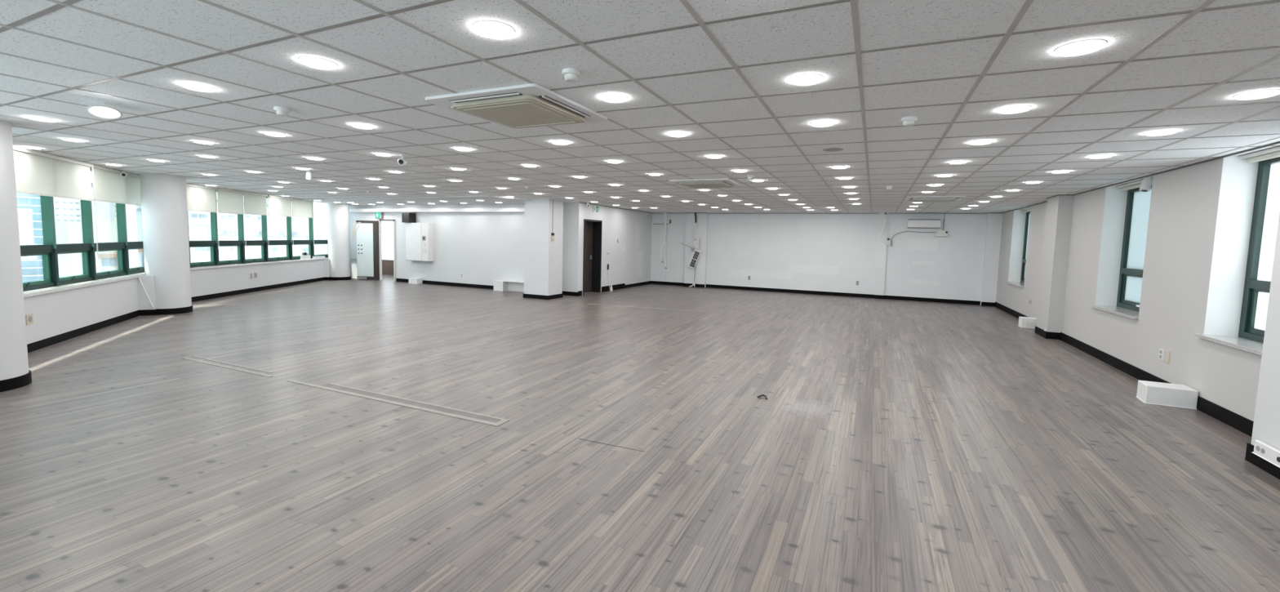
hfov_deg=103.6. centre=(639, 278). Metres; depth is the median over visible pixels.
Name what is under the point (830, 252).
wall
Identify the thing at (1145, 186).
security camera
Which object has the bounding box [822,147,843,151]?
ceiling speaker
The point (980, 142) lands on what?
recessed light
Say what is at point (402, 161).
security camera
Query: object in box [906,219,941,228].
air conditioner
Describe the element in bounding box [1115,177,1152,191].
roller blind
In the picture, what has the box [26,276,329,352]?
baseboard
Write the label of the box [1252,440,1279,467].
outlet strip
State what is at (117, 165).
diffuser
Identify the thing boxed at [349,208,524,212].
beam
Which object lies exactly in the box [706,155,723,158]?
recessed light
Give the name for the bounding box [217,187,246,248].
roller blind
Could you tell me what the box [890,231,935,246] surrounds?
cable
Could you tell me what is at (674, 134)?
recessed light
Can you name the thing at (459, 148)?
recessed light
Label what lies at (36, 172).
roller blind
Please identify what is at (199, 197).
roller blind
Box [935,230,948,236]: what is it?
junction box
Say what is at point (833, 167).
diffuser
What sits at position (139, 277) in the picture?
cord
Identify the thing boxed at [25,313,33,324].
wall outlet
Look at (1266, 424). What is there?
pillar
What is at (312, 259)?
window sill
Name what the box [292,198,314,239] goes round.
roller blind
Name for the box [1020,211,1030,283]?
window
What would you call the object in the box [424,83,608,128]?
air conditioner
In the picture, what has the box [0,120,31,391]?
column
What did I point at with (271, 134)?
recessed light
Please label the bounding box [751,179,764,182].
recessed light
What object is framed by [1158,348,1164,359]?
wall outlet
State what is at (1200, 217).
wall
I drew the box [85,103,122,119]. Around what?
recessed light
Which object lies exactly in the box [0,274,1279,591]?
floor
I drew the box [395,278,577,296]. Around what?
baseboard
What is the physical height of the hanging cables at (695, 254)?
2.502 m
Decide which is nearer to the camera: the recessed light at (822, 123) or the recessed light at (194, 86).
the recessed light at (194, 86)
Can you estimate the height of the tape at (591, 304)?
0.001 m
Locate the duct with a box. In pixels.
[884,244,888,295]
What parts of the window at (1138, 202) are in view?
rail, sash, pane, pane, head rail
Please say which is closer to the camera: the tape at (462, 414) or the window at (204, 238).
the tape at (462, 414)
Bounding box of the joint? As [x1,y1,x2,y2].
[579,438,644,451]
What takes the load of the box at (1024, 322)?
on the floor
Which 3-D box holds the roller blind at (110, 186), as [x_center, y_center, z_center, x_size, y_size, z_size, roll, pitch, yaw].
[-8.900,-1.146,8.725,0.060,1.394,2.120,-1,5,-27]
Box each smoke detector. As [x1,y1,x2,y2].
[273,106,290,116]
[561,67,580,82]
[746,175,753,179]
[901,115,917,126]
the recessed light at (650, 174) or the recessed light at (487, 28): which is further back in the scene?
the recessed light at (650, 174)
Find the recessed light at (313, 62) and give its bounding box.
[297,56,337,70]
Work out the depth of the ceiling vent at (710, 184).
8.00 m
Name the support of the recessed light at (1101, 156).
in the ceiling
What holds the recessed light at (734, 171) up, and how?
in the ceiling
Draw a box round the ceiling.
[0,0,1279,213]
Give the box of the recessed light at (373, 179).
[368,177,380,180]
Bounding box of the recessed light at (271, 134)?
[263,131,286,137]
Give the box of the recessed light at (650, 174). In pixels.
[648,173,661,175]
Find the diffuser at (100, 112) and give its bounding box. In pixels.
[88,106,119,117]
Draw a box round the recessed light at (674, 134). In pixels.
[667,131,688,137]
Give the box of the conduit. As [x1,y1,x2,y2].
[880,213,889,244]
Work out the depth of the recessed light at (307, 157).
6.48 m
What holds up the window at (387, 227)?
in the wall
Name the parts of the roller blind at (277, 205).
pull chain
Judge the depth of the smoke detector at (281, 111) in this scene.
3.87 m
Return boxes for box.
[408,277,422,284]
[493,280,524,292]
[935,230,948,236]
[1017,316,1036,328]
[1135,379,1198,408]
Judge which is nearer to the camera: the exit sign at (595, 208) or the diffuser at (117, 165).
the diffuser at (117, 165)
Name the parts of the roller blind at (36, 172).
pull chain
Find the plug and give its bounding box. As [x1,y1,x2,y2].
[607,264,613,291]
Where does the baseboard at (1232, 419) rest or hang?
attached to the wall at (1200, 217)
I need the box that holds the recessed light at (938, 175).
[936,174,952,177]
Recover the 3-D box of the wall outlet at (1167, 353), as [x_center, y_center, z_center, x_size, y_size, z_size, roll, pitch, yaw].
[5.870,0.866,5.601,0.012,0.120,0.075,3,5,25]
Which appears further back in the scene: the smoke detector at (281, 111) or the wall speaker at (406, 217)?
the wall speaker at (406, 217)
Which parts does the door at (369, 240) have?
kick plate, glass panel, frame, frame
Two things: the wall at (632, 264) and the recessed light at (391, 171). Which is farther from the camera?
the wall at (632, 264)
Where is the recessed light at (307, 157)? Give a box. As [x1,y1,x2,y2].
[306,156,323,159]
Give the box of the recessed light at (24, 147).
[19,146,42,149]
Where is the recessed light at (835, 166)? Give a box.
[831,165,848,168]
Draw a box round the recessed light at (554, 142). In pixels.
[551,140,569,145]
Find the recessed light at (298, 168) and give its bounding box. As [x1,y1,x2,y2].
[295,167,309,169]
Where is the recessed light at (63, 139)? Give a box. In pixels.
[60,137,85,142]
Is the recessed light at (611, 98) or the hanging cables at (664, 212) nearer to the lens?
the recessed light at (611, 98)
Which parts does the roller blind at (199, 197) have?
pull chain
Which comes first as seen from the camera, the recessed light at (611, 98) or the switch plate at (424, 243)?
the recessed light at (611, 98)
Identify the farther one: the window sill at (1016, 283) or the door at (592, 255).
the door at (592, 255)
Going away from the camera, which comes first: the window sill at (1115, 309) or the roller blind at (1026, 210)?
the window sill at (1115, 309)
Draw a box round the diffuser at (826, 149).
[825,148,840,151]
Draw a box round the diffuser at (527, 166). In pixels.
[524,164,536,167]
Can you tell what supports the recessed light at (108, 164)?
in the ceiling
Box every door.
[352,219,395,281]
[582,218,602,295]
[652,219,671,281]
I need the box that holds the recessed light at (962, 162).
[948,160,968,164]
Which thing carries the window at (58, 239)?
in the wall at (54, 313)
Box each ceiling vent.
[453,94,585,128]
[679,181,733,188]
[911,197,955,202]
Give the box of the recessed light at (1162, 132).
[1144,129,1177,136]
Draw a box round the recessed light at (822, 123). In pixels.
[810,120,835,127]
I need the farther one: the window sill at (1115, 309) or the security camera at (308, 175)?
the security camera at (308, 175)
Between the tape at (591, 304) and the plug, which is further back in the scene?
the plug
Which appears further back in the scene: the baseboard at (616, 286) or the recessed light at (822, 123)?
the baseboard at (616, 286)
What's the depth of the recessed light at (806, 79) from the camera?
2.87 m
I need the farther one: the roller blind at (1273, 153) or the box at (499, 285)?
the box at (499, 285)
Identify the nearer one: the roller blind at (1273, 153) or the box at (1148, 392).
the roller blind at (1273, 153)
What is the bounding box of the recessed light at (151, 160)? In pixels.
[147,159,165,162]
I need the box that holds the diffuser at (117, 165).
[106,164,121,166]
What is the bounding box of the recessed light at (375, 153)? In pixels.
[374,152,391,156]
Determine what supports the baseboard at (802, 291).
attached to the wall at (830, 252)
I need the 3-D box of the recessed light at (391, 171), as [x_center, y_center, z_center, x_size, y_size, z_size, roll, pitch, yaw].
[-3.760,-1.639,7.743,0.186,0.016,0.186,3,5,25]
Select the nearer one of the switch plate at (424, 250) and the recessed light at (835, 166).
the recessed light at (835, 166)
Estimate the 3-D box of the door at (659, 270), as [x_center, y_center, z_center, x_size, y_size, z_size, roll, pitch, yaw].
[0.744,-0.991,17.640,0.650,2.164,0.030,3,5,25]
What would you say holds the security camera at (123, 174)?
attached to the ceiling
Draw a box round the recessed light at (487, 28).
[472,20,515,39]
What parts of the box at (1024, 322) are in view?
plate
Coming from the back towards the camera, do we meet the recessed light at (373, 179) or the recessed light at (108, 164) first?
the recessed light at (373, 179)
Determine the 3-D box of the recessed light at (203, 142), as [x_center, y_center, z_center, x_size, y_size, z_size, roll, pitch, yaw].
[-4.770,-1.490,5.505,0.186,0.016,0.186,3,5,25]
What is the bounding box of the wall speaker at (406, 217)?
[401,213,416,222]
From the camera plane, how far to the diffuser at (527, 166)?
6.65 m
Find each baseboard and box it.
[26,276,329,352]
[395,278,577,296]
[577,280,650,296]
[650,280,995,306]
[995,302,1253,436]
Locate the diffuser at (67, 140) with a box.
[62,138,84,142]
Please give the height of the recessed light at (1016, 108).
0.016 m
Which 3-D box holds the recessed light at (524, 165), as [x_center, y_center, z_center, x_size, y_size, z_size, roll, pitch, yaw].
[-1.462,-1.500,6.693,0.186,0.016,0.186,3,5,25]
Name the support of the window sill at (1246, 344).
attached to the wall at (1200, 217)
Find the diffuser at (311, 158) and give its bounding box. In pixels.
[306,157,321,159]
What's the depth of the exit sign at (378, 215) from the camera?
16.45 m
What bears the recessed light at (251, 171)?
in the ceiling
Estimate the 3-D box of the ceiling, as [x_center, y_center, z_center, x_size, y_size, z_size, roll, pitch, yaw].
[-3.032,-1.813,9.222,20.197,0.164,19.070,3,5,25]
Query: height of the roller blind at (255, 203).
1.394 m
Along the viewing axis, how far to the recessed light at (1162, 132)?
3.95 m
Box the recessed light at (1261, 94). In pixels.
[1233,88,1279,100]
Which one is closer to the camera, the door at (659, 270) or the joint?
the joint
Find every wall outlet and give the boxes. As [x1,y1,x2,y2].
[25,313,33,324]
[248,273,253,278]
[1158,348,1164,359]
[1164,351,1170,362]
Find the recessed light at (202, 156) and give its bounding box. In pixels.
[198,155,217,158]
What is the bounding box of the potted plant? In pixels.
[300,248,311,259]
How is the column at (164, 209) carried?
on the floor
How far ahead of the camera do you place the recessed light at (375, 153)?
6.01 m
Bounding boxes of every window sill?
[23,271,144,297]
[190,257,328,270]
[1005,281,1024,287]
[1089,304,1138,319]
[1194,333,1262,355]
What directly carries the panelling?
attached to the wall
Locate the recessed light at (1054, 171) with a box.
[1050,170,1071,173]
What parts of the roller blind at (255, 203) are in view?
pull chain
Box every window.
[16,167,144,291]
[187,192,328,267]
[381,221,393,260]
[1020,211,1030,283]
[1116,185,1151,311]
[1238,156,1279,342]
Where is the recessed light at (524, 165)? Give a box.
[523,164,537,167]
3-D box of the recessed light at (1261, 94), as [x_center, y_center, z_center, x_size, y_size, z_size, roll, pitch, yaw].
[3.644,-1.083,2.972,0.186,0.016,0.186,3,5,25]
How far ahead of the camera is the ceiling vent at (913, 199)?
9.63 m
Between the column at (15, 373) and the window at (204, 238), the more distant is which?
the window at (204, 238)
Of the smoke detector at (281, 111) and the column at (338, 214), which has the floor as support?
the column at (338, 214)
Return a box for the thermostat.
[551,232,554,240]
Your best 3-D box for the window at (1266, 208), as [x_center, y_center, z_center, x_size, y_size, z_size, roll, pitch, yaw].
[5.617,-0.262,4.224,0.092,1.748,1.370,3,5,25]
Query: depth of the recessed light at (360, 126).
4.44 m
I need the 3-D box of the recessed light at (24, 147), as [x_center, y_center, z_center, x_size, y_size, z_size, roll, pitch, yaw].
[-7.491,-1.611,6.189,0.186,0.016,0.186,3,5,25]
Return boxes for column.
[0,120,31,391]
[139,173,192,315]
[326,203,351,279]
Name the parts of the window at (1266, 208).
rail, sash, pane, pane, head rail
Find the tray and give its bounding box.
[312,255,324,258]
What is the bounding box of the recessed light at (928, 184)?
[928,184,942,186]
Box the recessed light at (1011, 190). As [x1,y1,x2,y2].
[1006,189,1020,191]
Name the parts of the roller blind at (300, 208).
pull chain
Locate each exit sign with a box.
[375,212,383,218]
[592,205,598,212]
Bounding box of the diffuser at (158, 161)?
[148,160,164,162]
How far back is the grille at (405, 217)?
15.71 m
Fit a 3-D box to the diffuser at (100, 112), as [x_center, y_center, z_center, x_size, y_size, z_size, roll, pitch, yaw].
[-4.152,-1.293,3.904,0.155,0.059,0.162,3,5,25]
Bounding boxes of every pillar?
[523,199,563,299]
[1034,195,1074,339]
[1244,209,1279,479]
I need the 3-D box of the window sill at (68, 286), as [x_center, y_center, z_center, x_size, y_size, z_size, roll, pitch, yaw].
[-7.983,0.130,6.821,0.375,0.032,7.162,-1,5,-27]
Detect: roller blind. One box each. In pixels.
[13,145,98,255]
[91,164,141,205]
[186,183,219,248]
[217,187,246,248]
[244,191,269,247]
[267,195,293,246]
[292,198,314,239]
[1019,207,1030,213]
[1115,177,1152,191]
[1239,146,1279,163]
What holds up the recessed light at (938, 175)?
in the ceiling
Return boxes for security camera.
[120,170,127,177]
[306,170,311,179]
[397,154,407,165]
[1138,177,1151,191]
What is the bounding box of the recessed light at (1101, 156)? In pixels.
[1088,154,1113,159]
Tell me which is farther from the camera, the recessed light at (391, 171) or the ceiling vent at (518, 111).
the recessed light at (391, 171)
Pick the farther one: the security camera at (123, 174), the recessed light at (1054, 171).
the security camera at (123, 174)
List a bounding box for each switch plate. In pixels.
[422,241,426,246]
[422,248,426,253]
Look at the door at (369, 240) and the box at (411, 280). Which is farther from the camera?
the door at (369, 240)
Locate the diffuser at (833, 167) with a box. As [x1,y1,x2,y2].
[832,166,846,168]
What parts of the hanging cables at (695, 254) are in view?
mounting plate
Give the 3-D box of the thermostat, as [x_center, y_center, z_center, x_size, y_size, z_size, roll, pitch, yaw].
[-2.184,-1.049,12.607,0.030,0.200,0.100,3,5,25]
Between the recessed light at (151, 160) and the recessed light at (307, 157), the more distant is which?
the recessed light at (151, 160)
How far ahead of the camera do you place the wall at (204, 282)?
12.68 m
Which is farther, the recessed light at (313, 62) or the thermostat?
the thermostat
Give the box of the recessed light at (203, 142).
[192,140,214,144]
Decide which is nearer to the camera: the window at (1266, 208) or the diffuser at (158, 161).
the window at (1266, 208)
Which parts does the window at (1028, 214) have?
sash, pane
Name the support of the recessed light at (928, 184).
in the ceiling
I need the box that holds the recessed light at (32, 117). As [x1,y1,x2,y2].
[26,115,57,122]
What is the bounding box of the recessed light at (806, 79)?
[789,73,822,85]
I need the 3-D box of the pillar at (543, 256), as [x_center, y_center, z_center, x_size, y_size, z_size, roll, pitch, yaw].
[-2.478,-0.766,12.940,0.778,2.500,0.648,3,5,25]
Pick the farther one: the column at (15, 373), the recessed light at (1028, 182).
the recessed light at (1028, 182)
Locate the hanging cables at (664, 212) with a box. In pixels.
[661,212,666,268]
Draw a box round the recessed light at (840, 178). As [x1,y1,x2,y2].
[838,177,852,179]
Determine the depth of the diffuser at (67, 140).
5.55 m
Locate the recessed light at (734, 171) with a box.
[733,169,746,172]
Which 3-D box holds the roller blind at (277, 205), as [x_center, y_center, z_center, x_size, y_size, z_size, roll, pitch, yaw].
[-9.993,-1.585,14.010,0.060,1.394,1.100,1,4,-7]
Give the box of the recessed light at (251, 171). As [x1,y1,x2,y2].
[245,170,259,173]
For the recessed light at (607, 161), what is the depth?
6.11 m
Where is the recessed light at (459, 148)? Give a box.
[454,146,472,151]
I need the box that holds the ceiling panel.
[302,195,532,205]
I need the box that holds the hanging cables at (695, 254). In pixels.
[680,212,701,287]
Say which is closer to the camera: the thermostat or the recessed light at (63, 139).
the recessed light at (63, 139)
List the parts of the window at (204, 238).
pane, pane, sash, pane, pane, sash, pane, pane, sash, rail, pane, pane, sash, pane, pane, sash, pane, sash, pane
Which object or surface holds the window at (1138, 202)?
in the wall at (1200, 217)
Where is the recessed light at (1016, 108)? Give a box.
[997,105,1031,114]
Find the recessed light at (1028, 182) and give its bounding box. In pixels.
[1024,181,1041,183]
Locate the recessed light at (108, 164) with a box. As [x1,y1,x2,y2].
[104,163,122,166]
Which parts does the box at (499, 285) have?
panel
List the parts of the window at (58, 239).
pane, pane, sash, pane, pane, sash, rail, pane, pane, sash, pane, sash, pane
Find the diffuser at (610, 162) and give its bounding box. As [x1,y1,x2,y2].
[607,160,621,163]
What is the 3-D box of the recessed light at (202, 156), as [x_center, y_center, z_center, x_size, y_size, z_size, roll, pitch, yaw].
[-5.655,-1.596,6.584,0.186,0.016,0.186,3,5,25]
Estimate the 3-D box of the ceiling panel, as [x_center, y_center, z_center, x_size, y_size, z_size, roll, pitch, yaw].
[-6.618,-2.220,14.402,8.600,0.034,2.250,3,5,25]
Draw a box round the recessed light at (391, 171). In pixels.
[389,170,401,173]
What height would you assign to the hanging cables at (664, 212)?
1.930 m
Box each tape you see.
[182,355,510,426]
[591,303,728,313]
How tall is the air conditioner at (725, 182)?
0.060 m
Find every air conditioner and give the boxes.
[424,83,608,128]
[668,177,742,188]
[903,195,965,202]
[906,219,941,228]
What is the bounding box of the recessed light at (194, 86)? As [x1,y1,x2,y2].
[179,82,216,92]
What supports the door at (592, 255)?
in the wall at (632, 264)
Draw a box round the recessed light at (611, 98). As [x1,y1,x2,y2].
[600,93,627,102]
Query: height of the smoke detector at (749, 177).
0.050 m
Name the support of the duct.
attached to the wall at (830, 252)
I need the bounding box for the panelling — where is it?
[382,259,393,275]
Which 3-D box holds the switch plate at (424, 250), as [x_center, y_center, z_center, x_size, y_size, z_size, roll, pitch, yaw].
[-6.660,-0.861,15.527,0.140,0.150,0.012,3,5,25]
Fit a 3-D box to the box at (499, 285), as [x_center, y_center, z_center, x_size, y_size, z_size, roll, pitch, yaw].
[-3.310,0.225,14.111,1.790,0.300,0.279,3,5,25]
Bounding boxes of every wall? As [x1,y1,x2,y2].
[23,275,155,344]
[190,257,329,297]
[349,202,568,291]
[567,202,652,295]
[650,213,1002,305]
[995,155,1262,421]
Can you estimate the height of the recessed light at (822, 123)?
0.016 m
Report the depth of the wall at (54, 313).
7.29 m
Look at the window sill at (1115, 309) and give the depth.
6.87 m
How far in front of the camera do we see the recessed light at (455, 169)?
7.17 m
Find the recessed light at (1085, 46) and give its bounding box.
[1054,39,1106,56]
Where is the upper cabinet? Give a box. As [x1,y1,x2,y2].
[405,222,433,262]
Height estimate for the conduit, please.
0.919 m
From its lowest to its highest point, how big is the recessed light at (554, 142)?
0.016 m
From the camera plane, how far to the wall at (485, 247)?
15.05 m
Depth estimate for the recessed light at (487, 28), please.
2.29 m
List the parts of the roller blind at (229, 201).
pull chain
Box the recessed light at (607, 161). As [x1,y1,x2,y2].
[606,160,622,163]
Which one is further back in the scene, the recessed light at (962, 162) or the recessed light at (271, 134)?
the recessed light at (962, 162)
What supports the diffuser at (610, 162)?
attached to the recessed light at (607, 161)
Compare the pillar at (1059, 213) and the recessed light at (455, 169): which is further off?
the pillar at (1059, 213)
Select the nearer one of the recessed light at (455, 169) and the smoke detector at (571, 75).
the smoke detector at (571, 75)
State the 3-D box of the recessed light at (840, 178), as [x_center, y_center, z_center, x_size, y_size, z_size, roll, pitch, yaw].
[2.921,-1.428,7.165,0.186,0.016,0.186,3,5,25]
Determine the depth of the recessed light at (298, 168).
7.57 m
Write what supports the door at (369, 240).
in the wall at (485, 247)
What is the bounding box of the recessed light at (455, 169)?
[450,168,464,170]
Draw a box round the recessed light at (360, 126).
[351,123,374,129]
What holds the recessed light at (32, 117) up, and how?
in the ceiling
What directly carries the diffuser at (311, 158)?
attached to the recessed light at (307, 157)
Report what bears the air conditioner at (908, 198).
attached to the ceiling
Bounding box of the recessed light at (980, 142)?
[968,139,993,145]
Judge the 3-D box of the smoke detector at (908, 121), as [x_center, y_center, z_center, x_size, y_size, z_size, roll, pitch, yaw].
[1.990,-1.163,3.726,0.106,0.056,0.106,3,5,25]
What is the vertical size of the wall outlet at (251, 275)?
0.126 m
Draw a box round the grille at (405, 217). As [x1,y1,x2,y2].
[401,213,408,222]
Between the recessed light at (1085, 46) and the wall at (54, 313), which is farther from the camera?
the wall at (54, 313)
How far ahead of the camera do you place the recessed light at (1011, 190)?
8.08 m
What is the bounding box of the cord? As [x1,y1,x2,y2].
[138,276,153,307]

